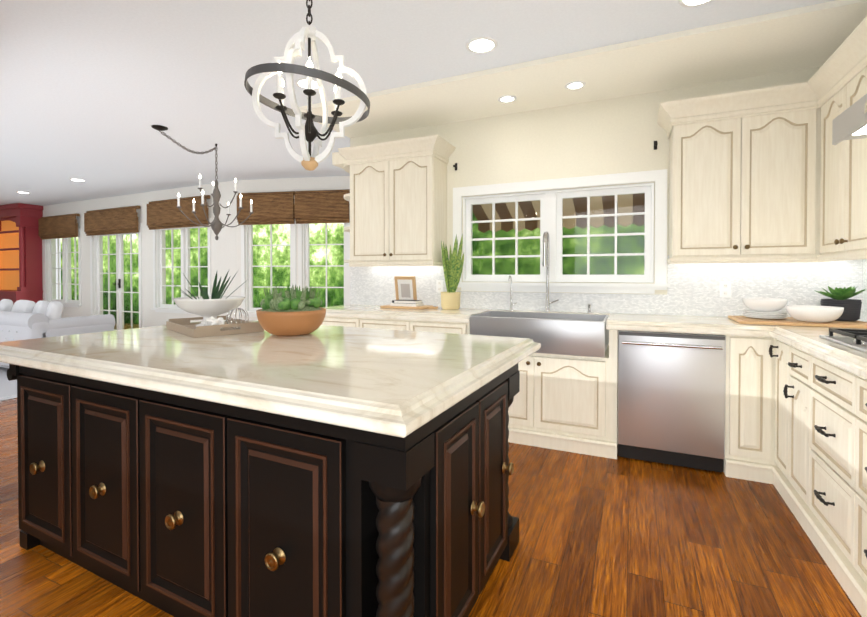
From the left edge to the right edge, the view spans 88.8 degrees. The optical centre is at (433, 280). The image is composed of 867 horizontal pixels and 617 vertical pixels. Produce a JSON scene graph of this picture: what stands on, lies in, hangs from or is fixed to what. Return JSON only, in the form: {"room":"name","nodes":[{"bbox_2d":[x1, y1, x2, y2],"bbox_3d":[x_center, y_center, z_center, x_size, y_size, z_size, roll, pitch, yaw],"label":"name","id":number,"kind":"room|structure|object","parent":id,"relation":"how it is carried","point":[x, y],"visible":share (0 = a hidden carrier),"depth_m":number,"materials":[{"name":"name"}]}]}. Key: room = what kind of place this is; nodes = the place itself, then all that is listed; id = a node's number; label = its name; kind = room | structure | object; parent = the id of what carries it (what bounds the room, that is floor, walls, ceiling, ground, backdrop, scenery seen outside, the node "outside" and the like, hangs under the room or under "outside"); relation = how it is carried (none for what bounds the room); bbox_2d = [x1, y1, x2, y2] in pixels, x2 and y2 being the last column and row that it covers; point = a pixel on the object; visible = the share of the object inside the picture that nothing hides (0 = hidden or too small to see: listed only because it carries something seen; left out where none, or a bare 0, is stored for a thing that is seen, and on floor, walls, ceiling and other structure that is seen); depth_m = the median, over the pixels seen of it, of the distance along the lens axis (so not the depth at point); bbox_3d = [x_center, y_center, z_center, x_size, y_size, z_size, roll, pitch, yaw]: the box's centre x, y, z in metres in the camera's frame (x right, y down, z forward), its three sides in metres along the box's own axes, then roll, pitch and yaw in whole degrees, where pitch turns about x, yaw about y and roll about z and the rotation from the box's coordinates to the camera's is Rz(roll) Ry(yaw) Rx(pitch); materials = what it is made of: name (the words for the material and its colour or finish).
{"room":"kitchen","nodes":[
{"label":"kitchen","id":0,"kind":"room"},
{"bbox_2d":[42,181,236,327],"bbox_3d":[-6.343,-0.199,8.402,7.554,2.650,0.350,0,1,24],"label":"wall","id":1,"kind":"structure","parent":0,"point":[223,254],"depth_m":7.60,"materials":[{"name":"white paint"}]},
{"bbox_2d":[44,229,81,307],"bbox_3d":[-7.377,-0.231,8.871,1.381,1.516,0.231,0,1,24],"label":"window","id":2,"kind":"structure","parent":1,"relation":"in","point":[50,279],"depth_m":8.91,"materials":[{"name":"white wood"}]},
{"bbox_2d":[38,213,79,239],"bbox_3d":[-7.413,-1.051,8.748,1.352,0.454,0.125,0,1,24],"label":"window blind","id":3,"kind":"object","parent":2,"relation":"attached to","point":[58,226],"visible":1,"depth_m":8.69,"materials":[{"name":"brown wicker"}]},
{"bbox_2d":[84,205,139,235],"bbox_3d":[-5.806,-1.057,7.971,1.582,0.464,0.131,0,1,24],"label":"window blind","id":4,"kind":"object","parent":1,"relation":"attached to","point":[120,220],"visible":1,"depth_m":7.90,"materials":[{"name":"brown wicker"}]},
{"bbox_2d":[90,223,141,329],"bbox_3d":[-5.751,0.055,8.103,1.560,2.090,0.208,0,1,24],"label":"french door","id":5,"kind":"structure","parent":1,"relation":"in","point":[96,291],"depth_m":8.09,"materials":[{"name":"white wood"}]},
{"bbox_2d":[151,218,210,313],"bbox_3d":[-4.105,-0.213,7.288,1.471,1.516,0.234,0,1,24],"label":"window","id":6,"kind":"structure","parent":1,"relation":"in","point":[185,266],"depth_m":7.39,"materials":[{"name":"white wood"}]},
{"bbox_2d":[146,195,209,229],"bbox_3d":[-4.155,-1.083,7.171,1.472,0.474,0.128,0,1,24],"label":"window blind","id":7,"kind":"object","parent":6,"relation":"attached to","point":[165,214],"visible":0.98,"depth_m":7.14,"materials":[{"name":"brown wicker"}]},
{"bbox_2d":[236,176,349,320],"bbox_3d":[-2.033,-0.178,6.601,1.889,2.650,0.150,0,1,10],"label":"wall","id":8,"kind":"structure","parent":0,"point":[298,184],"depth_m":6.55,"materials":[{"name":"white paint"}]},
{"bbox_2d":[237,191,295,224],"bbox_3d":[-2.467,-1.056,6.519,0.900,0.473,0.089,0,1,10],"label":"window blind","id":9,"kind":"object","parent":8,"relation":"attached to","point":[272,207],"visible":0.94,"depth_m":6.48,"materials":[{"name":"brown wicker"}]},
{"bbox_2d":[240,221,295,316],"bbox_3d":[-2.446,-0.206,6.646,0.920,1.516,0.197,0,1,10],"label":"nook window","id":10,"kind":"structure","parent":8,"relation":"in","point":[249,269],"depth_m":6.65,"materials":[{"name":"white wood"}]},
{"bbox_2d":[294,189,349,223],"bbox_3d":[-1.600,-1.054,6.368,0.820,0.473,0.089,0,1,10],"label":"window blind","id":11,"kind":"object","parent":8,"relation":"attached to","point":[322,206],"visible":0.94,"depth_m":6.33,"materials":[{"name":"brown wicker"}]},
{"bbox_2d":[298,223,349,306],"bbox_3d":[-1.579,-0.204,6.495,0.840,1.516,0.197,0,1,10],"label":"nook window","id":12,"kind":"structure","parent":8,"relation":"in","point":[306,261],"depth_m":6.49,"materials":[{"name":"white wood"}]},
{"bbox_2d":[0,0,834,205],"bbox_3d":[-5.012,-1.523,3.040,14.980,0.120,12.500,0,1,24],"label":"ceiling","id":13,"kind":"structure","parent":0,"point":[92,92],"depth_m":2.98,"materials":[{"name":"paint"}]},
{"bbox_2d":[151,125,253,239],"bbox_3d":[-2.436,-0.956,4.669,0.772,1.049,1.018,0,1,24],"label":"chandelier","id":14,"kind":"object","parent":13,"relation":"hanging from","point":[216,224],"visible":1,"depth_m":4.79,"materials":[{"name":"grey metal"}]},
{"bbox_2d":[295,78,317,89],"bbox_3d":[-0.932,-1.463,3.305,0.192,0.006,0.192,0,1,-21],"label":"recessed light","id":15,"kind":"object","parent":13,"relation":"in","point":[302,82],"depth_m":3.29,"materials":[{"name":"white"}]},
{"bbox_2d":[244,0,369,170],"bbox_3d":[-0.526,-0.957,1.876,0.510,0.983,0.510,0,1,24],"label":"pendant lantern","id":16,"kind":"object","parent":13,"relation":"hanging from","point":[308,132],"visible":1,"depth_m":1.86,"materials":[{"name":"white wood"}]},
{"bbox_2d":[466,37,496,52],"bbox_3d":[0.299,-1.456,2.749,0.192,0.006,0.192,0,1,-3],"label":"recessed light","id":17,"kind":"object","parent":13,"relation":"in","point":[481,44],"depth_m":2.74,"materials":[{"name":"white"}]},
{"bbox_2d":[498,95,515,102],"bbox_3d":[0.582,-1.431,3.499,0.142,0.006,0.142,0,1,15],"label":"recessed light","id":18,"kind":"object","parent":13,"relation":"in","point":[506,98],"depth_m":3.48,"materials":[{"name":"white"}]},
{"bbox_2d":[565,81,584,89],"bbox_3d":[1.040,-1.428,3.249,0.142,0.006,0.142,0,1,15],"label":"recessed light","id":19,"kind":"object","parent":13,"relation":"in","point":[574,85],"depth_m":3.25,"materials":[{"name":"white"}]},
{"bbox_2d":[299,0,866,137],"bbox_3d":[0.809,-1.449,3.320,4.000,0.035,0.800,0,1,24],"label":"soffit ceiling","id":20,"kind":"structure","parent":13,"relation":"attached to","point":[810,36],"depth_m":3.02,"materials":[{"name":"beige paint"}]},
{"bbox_2d":[678,0,712,6],"bbox_3d":[1.361,-1.451,2.259,0.192,0.006,0.192,0,1,-3],"label":"recessed light","id":21,"kind":"object","parent":13,"relation":"in","point":[685,3],"depth_m":2.31,"materials":[{"name":"white"}]},
{"bbox_2d":[0,323,861,616],"bbox_3d":[-5.012,1.247,3.071,14.980,0.120,12.500,0,1,24],"label":"floor","id":22,"kind":"structure","parent":0,"point":[616,537],"depth_m":1.93,"materials":[{"name":"brown wood"}]},
{"bbox_2d":[0,367,16,402],"bbox_3d":[-6.111,1.148,5.898,4.980,0.016,2.950,0,1,24],"label":"rug","id":23,"kind":"object","parent":22,"relation":"on","point":[8,389],"visible":0.06,"depth_m":4.76,"materials":[{"name":"grey fabric"}]},
{"bbox_2d":[0,299,114,367],"bbox_3d":[-5.590,0.702,6.088,2.339,0.875,0.965,0,1,24],"label":"sofa","id":24,"kind":"object","parent":23,"relation":"on","point":[23,319],"visible":0.54,"depth_m":5.48,"materials":[{"name":"white fabric"}]},
{"bbox_2d":[0,203,42,304],"bbox_3d":[-8.971,-0.207,9.310,1.835,2.646,0.450,0,1,24],"label":"bookcase","id":25,"kind":"object","parent":22,"relation":"on","point":[21,278],"visible":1,"depth_m":9.04,"materials":[{"name":"red wood"}]},
{"bbox_2d":[7,372,519,616],"bbox_3d":[-0.756,0.769,2.008,2.133,0.860,1.140,0,1,24],"label":"kitchen island","id":26,"kind":"object","parent":22,"relation":"on","point":[330,471],"depth_m":1.41,"materials":[{"name":"dark painted wood"},{"name":"bronze"}]},
{"bbox_2d":[0,320,540,443],"bbox_3d":[-0.753,0.308,2.032,2.234,0.060,1.376,0,1,24],"label":"island countertop","id":27,"kind":"structure","parent":26,"relation":"on","point":[408,387],"depth_m":1.49,"materials":[{"name":"beige stone"}]},
{"bbox_2d":[166,315,263,337],"bbox_3d":[-1.202,0.247,2.421,0.340,0.052,0.520,-1,1,-44],"label":"tray","id":28,"kind":"object","parent":27,"relation":"on","point":[184,326],"visible":0.73,"depth_m":2.28,"materials":[{"name":"beige wood"}]},
{"bbox_2d":[172,296,244,325],"bbox_3d":[-1.244,0.179,2.464,0.364,0.162,0.364,0,1,24],"label":"pedestal bowl","id":29,"kind":"object","parent":28,"relation":"on","point":[206,308],"visible":0.73,"depth_m":2.35,"materials":[{"name":"white ceramic"}]},
{"bbox_2d":[165,271,244,298],"bbox_3d":[-1.216,0.056,2.450,0.327,0.235,0.335,0,1,24],"label":"succulent plant","id":30,"kind":"object","parent":29,"relation":"in","point":[216,294],"visible":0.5,"depth_m":2.42,"materials":[{"name":"green plant"}]},
{"bbox_2d":[201,316,225,329],"bbox_3d":[-1.141,0.224,2.296,0.133,0.074,0.103,0,1,24],"label":"decor","id":31,"kind":"object","parent":28,"relation":"on","point":[212,320],"visible":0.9,"depth_m":2.27,"materials":[{"name":"white ceramic"}]},
{"bbox_2d":[226,308,248,328],"bbox_3d":[-1.041,0.204,2.353,0.114,0.114,0.114,0,1,24],"label":"orb","id":32,"kind":"object","parent":28,"relation":"on","point":[235,309],"visible":0.83,"depth_m":2.34,"materials":[{"name":"silver metal"}]},
{"bbox_2d":[256,307,325,335],"bbox_3d":[-0.723,0.212,2.262,0.340,0.125,0.340,0,1,24],"label":"bowl","id":33,"kind":"object","parent":27,"relation":"on","point":[291,323],"visible":0.96,"depth_m":2.13,"materials":[{"name":"brown ceramic"}]},
{"bbox_2d":[260,284,321,311],"bbox_3d":[-0.723,0.091,2.260,0.310,0.150,0.310,0,1,24],"label":"succulents","id":34,"kind":"object","parent":33,"relation":"in","point":[292,300],"visible":1,"depth_m":2.16,"materials":[{"name":"green plant"}]},
{"bbox_2d":[321,316,360,327],"bbox_3d":[-0.741,0.745,4.148,0.511,0.860,0.608,0,1,24],"label":"base cabinet","id":35,"kind":"object","parent":22,"relation":"on","point":[330,321],"depth_m":3.84,"materials":[{"name":"beige paint"}]},
{"bbox_2d":[361,318,408,330],"bbox_3d":[-0.287,0.747,3.943,0.484,0.860,0.608,0,1,24],"label":"base cabinet","id":36,"kind":"object","parent":22,"relation":"on","point":[391,324],"depth_m":3.66,"materials":[{"name":"beige paint"}]},
{"bbox_2d":[409,320,469,334],"bbox_3d":[0.162,0.749,3.740,0.503,0.860,0.608,0,1,24],"label":"base cabinet","id":37,"kind":"object","parent":22,"relation":"on","point":[424,326],"depth_m":3.46,"materials":[{"name":"beige paint"}]},
{"bbox_2d":[508,344,612,458],"bbox_3d":[0.843,0.850,3.434,0.990,0.665,0.608,0,1,24],"label":"base cabinet","id":38,"kind":"object","parent":22,"relation":"on","point":[563,402],"depth_m":3.07,"materials":[{"name":"beige paint"}]},
{"bbox_2d":[724,335,772,483],"bbox_3d":[2.000,0.759,2.910,0.226,0.860,0.608,0,1,24],"label":"base cabinet","id":39,"kind":"object","parent":22,"relation":"on","point":[749,359],"depth_m":2.63,"materials":[{"name":"beige paint"}]},
{"bbox_2d":[322,305,761,336],"bbox_3d":[0.536,0.291,3.546,3.330,0.060,0.643,0,1,24],"label":"countertop","id":40,"kind":"structure","parent":39,"relation":"on","point":[712,325],"depth_m":3.14,"materials":[{"name":"stone"}]},
{"bbox_2d":[380,305,437,308],"bbox_3d":[-0.204,0.245,4.049,0.530,0.019,0.260,0,1,24],"label":"cutting board","id":41,"kind":"object","parent":40,"relation":"on","point":[417,307],"visible":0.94,"depth_m":3.96,"materials":[{"name":"brown wood"}]},
{"bbox_2d":[390,300,423,306],"bbox_3d":[-0.244,0.210,4.058,0.270,0.050,0.155,0,1,24],"label":"books","id":42,"kind":"object","parent":41,"relation":"on","point":[414,303],"visible":1,"depth_m":4.00,"materials":[{"name":"white paper"}]},
{"bbox_2d":[394,276,416,299],"bbox_3d":[-0.261,0.099,4.170,0.215,0.270,0.060,0,1,24],"label":"picture frame","id":43,"kind":"object","parent":42,"relation":"on","point":[405,287],"visible":0.73,"depth_m":4.16,"materials":[{"name":"brown wood"}]},
{"bbox_2d":[441,292,460,309],"bbox_3d":[0.151,0.181,3.899,0.180,0.150,0.180,0,1,24],"label":"plant pot","id":44,"kind":"object","parent":40,"relation":"on","point":[450,300],"visible":0.94,"depth_m":3.83,"materials":[{"name":"yellow ceramic"}]},
{"bbox_2d":[441,234,463,291],"bbox_3d":[0.167,-0.137,3.852,0.208,0.521,0.168,0,1,24],"label":"snake plant","id":45,"kind":"object","parent":44,"relation":"in","point":[453,262],"visible":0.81,"depth_m":3.85,"materials":[{"name":"green plant"}]},
{"bbox_2d":[470,311,608,357],"bbox_3d":[0.805,0.388,3.344,0.946,0.241,0.513,0,1,24],"label":"sink","id":46,"kind":"object","parent":40,"relation":"in","point":[587,335],"visible":0.81,"depth_m":3.08,"materials":[{"name":"silver metal"}]},
{"bbox_2d":[508,231,591,312],"bbox_3d":[0.920,-0.066,3.572,0.668,0.651,0.194,0,1,24],"label":"faucet","id":47,"kind":"object","parent":40,"relation":"on","point":[545,262],"visible":1,"depth_m":3.63,"materials":[{"name":"silver metal"}]},
{"bbox_2d":[618,330,725,472],"bbox_3d":[1.605,0.753,3.050,0.599,0.844,0.662,0,1,24],"label":"dishwasher","id":48,"kind":"object","parent":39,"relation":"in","point":[671,398],"visible":1,"depth_m":2.79,"materials":[{"name":"silver metal"}]},
{"bbox_2d":[773,338,784,500],"bbox_3d":[2.216,0.765,2.346,0.608,0.860,0.283,0,1,24],"label":"base cabinet","id":49,"kind":"object","parent":22,"relation":"on","point":[778,346],"depth_m":2.50,"materials":[{"name":"beige paint"}]},
{"bbox_2d":[785,344,804,530],"bbox_3d":[2.095,0.768,2.078,0.608,0.860,0.305,0,1,24],"label":"base cabinet","id":50,"kind":"object","parent":22,"relation":"on","point":[795,427],"depth_m":2.25,"materials":[{"name":"beige paint"}]},
{"bbox_2d":[805,353,848,590],"bbox_3d":[1.938,0.772,1.729,0.608,0.860,0.460,0,1,24],"label":"base cabinet","id":51,"kind":"object","parent":22,"relation":"on","point":[826,384],"depth_m":1.87,"materials":[{"name":"beige paint"}]},
{"bbox_2d":[845,373,866,616],"bbox_3d":[1.748,0.777,1.310,0.608,0.860,0.460,0,1,24],"label":"base cabinet","id":52,"kind":"object","parent":22,"relation":"on","point":[856,566],"depth_m":1.62,"materials":[{"name":"beige paint"}]},
{"bbox_2d":[758,324,866,379],"bbox_3d":[1.420,0.324,0.649,0.666,0.060,5.198,0,1,24],"label":"countertop","id":53,"kind":"structure","parent":52,"relation":"on","point":[808,340],"depth_m":1.99,"materials":[{"name":"stone"}]},
{"bbox_2d":[728,315,866,328],"bbox_3d":[2.290,0.259,2.780,0.680,0.018,0.440,0,1,24],"label":"cutting board","id":54,"kind":"object","parent":53,"relation":"on","point":[790,321],"visible":0.81,"depth_m":2.65,"materials":[{"name":"brown wood"}]},
{"bbox_2d":[742,310,787,318],"bbox_3d":[2.169,0.226,2.901,0.240,0.046,0.240,0,1,24],"label":"plate stack","id":55,"kind":"object","parent":54,"relation":"on","point":[766,314],"visible":0.96,"depth_m":2.84,"materials":[{"name":"white ceramic"}]},
{"bbox_2d":[742,298,787,310],"bbox_3d":[2.169,0.161,2.900,0.240,0.080,0.240,0,1,24],"label":"bowl","id":56,"kind":"object","parent":55,"relation":"on","point":[766,304],"visible":1,"depth_m":2.82,"materials":[{"name":"white ceramic"}]},
{"bbox_2d":[786,305,843,321],"bbox_3d":[2.318,0.207,2.696,0.270,0.090,0.270,0,1,24],"label":"bowl","id":57,"kind":"object","parent":54,"relation":"on","point":[809,313],"visible":1,"depth_m":2.62,"materials":[{"name":"white ceramic"}]},
{"bbox_2d":[820,299,861,320],"bbox_3d":[2.550,0.186,2.772,0.195,0.130,0.195,0,1,24],"label":"plant pot","id":58,"kind":"object","parent":54,"relation":"on","point":[852,309],"visible":0.65,"depth_m":2.69,"materials":[{"name":"grey"}]},
{"bbox_2d":[814,286,864,299],"bbox_3d":[2.552,0.081,2.773,0.246,0.091,0.243,0,1,24],"label":"succulent","id":59,"kind":"object","parent":58,"relation":"in","point":[840,293],"visible":0.98,"depth_m":2.72,"materials":[{"name":"green plant"}]},
{"bbox_2d":[819,328,866,352],"bbox_3d":[1.894,0.258,1.642,0.465,0.048,0.880,0,1,24],"label":"cooktop","id":60,"kind":"object","parent":53,"relation":"in","point":[855,338],"visible":0.98,"depth_m":1.95,"materials":[{"name":"silver metal"}]},
{"bbox_2d":[350,66,820,344],"bbox_3d":[1.004,-0.146,3.768,4.000,2.650,0.150,0,1,24],"label":"wall","id":61,"kind":"structure","parent":0,"point":[611,136],"depth_m":3.63,"materials":[{"name":"beige paint"}]},
{"bbox_2d":[332,134,455,266],"bbox_3d":[-0.437,-0.668,4.102,1.215,1.085,0.412,0,1,24],"label":"upper cabinet","id":62,"kind":"object","parent":61,"relation":"attached to","point":[396,197],"visible":1,"depth_m":3.93,"materials":[{"name":"beige paint"}]},
{"bbox_2d":[472,193,644,232],"bbox_3d":[1.169,-0.670,4.126,1.760,0.350,0.550,0,1,24],"label":"canopy","id":63,"kind":"object","parent":61,"relation":"attached to","point":[623,202],"depth_m":4.25,"materials":[{"name":"brown"}]},
{"bbox_2d":[453,169,669,293],"bbox_3d":[0.993,-0.368,3.741,1.770,0.936,0.197,0,1,24],"label":"kitchen window","id":64,"kind":"structure","parent":61,"relation":"in","point":[551,217],"depth_m":3.68,"materials":[{"name":"white wood"}]},
{"bbox_2d":[350,255,861,316],"bbox_3d":[0.968,0.034,3.697,3.990,0.449,0.008,0,1,24],"label":"backsplash","id":65,"kind":"structure","parent":61,"relation":"attached to","point":[693,289],"depth_m":3.30,"materials":[{"name":"tile"}]},
{"bbox_2d":[436,280,442,291],"bbox_3d":[0.057,0.057,4.103,0.070,0.115,0.006,0,1,24],"label":"electrical outlet plate","id":66,"kind":"object","parent":65,"relation":"attached to","point":[439,283],"depth_m":4.10,"materials":[{"name":"white plastic"}]},
{"bbox_2d":[720,281,730,297],"bbox_3d":[2.099,0.068,3.181,0.070,0.115,0.006,0,1,24],"label":"electrical outlet plate","id":67,"kind":"object","parent":65,"relation":"attached to","point":[725,288],"depth_m":3.18,"materials":[{"name":"white plastic"}]},
{"bbox_2d":[667,80,820,259],"bbox_3d":[2.061,-0.675,3.020,0.776,1.044,0.328,0,1,24],"label":"upper cabinet","id":68,"kind":"object","parent":61,"relation":"attached to","point":[772,174],"depth_m":2.86,"materials":[{"name":"beige paint"}]},
{"bbox_3d":[1.043,-0.090,-1.187,0.150,2.650,9.150,0,1,24],"label":"wall","id":69,"kind":"structure","parent":0,"visible":0},
{"bbox_2d":[817,32,866,255],"bbox_3d":[2.365,-0.667,2.319,0.328,1.044,0.740,0,1,24],"label":"upper cabinet","id":70,"kind":"object","parent":69,"relation":"attached to","point":[841,167],"depth_m":2.40,"materials":[{"name":"beige paint"}]},
{"bbox_2d":[832,94,866,144],"bbox_3d":[1.947,-0.699,1.607,0.504,0.125,0.892,0,1,24],"label":"range hood","id":71,"kind":"object","parent":70,"relation":"attached to","point":[850,123],"visible":1,"depth_m":1.96,"materials":[{"name":"silver metal"}]},
{"bbox_2d":[858,259,866,321],"bbox_3d":[1.721,-0.220,0.507,0.006,1.029,5.198,0,1,24],"label":"backsplash","id":72,"kind":"structure","parent":69,"relation":"attached to","point":[862,283],"depth_m":2.86,"materials":[{"name":"tile"}]},
{"label":"outside","id":73,"kind":"structure","parent":0,"visible":0},
{"bbox_2d":[60,223,343,323],"bbox_3d":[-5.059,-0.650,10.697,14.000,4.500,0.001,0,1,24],"label":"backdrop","id":74,"kind":"structure","parent":73,"point":[283,230],"depth_m":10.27,"materials":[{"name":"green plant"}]},
{"bbox_2d":[472,212,644,282],"bbox_3d":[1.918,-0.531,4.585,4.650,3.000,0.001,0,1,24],"label":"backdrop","id":75,"kind":"structure","parent":73,"point":[574,243],"depth_m":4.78,"materials":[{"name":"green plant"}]}
]}

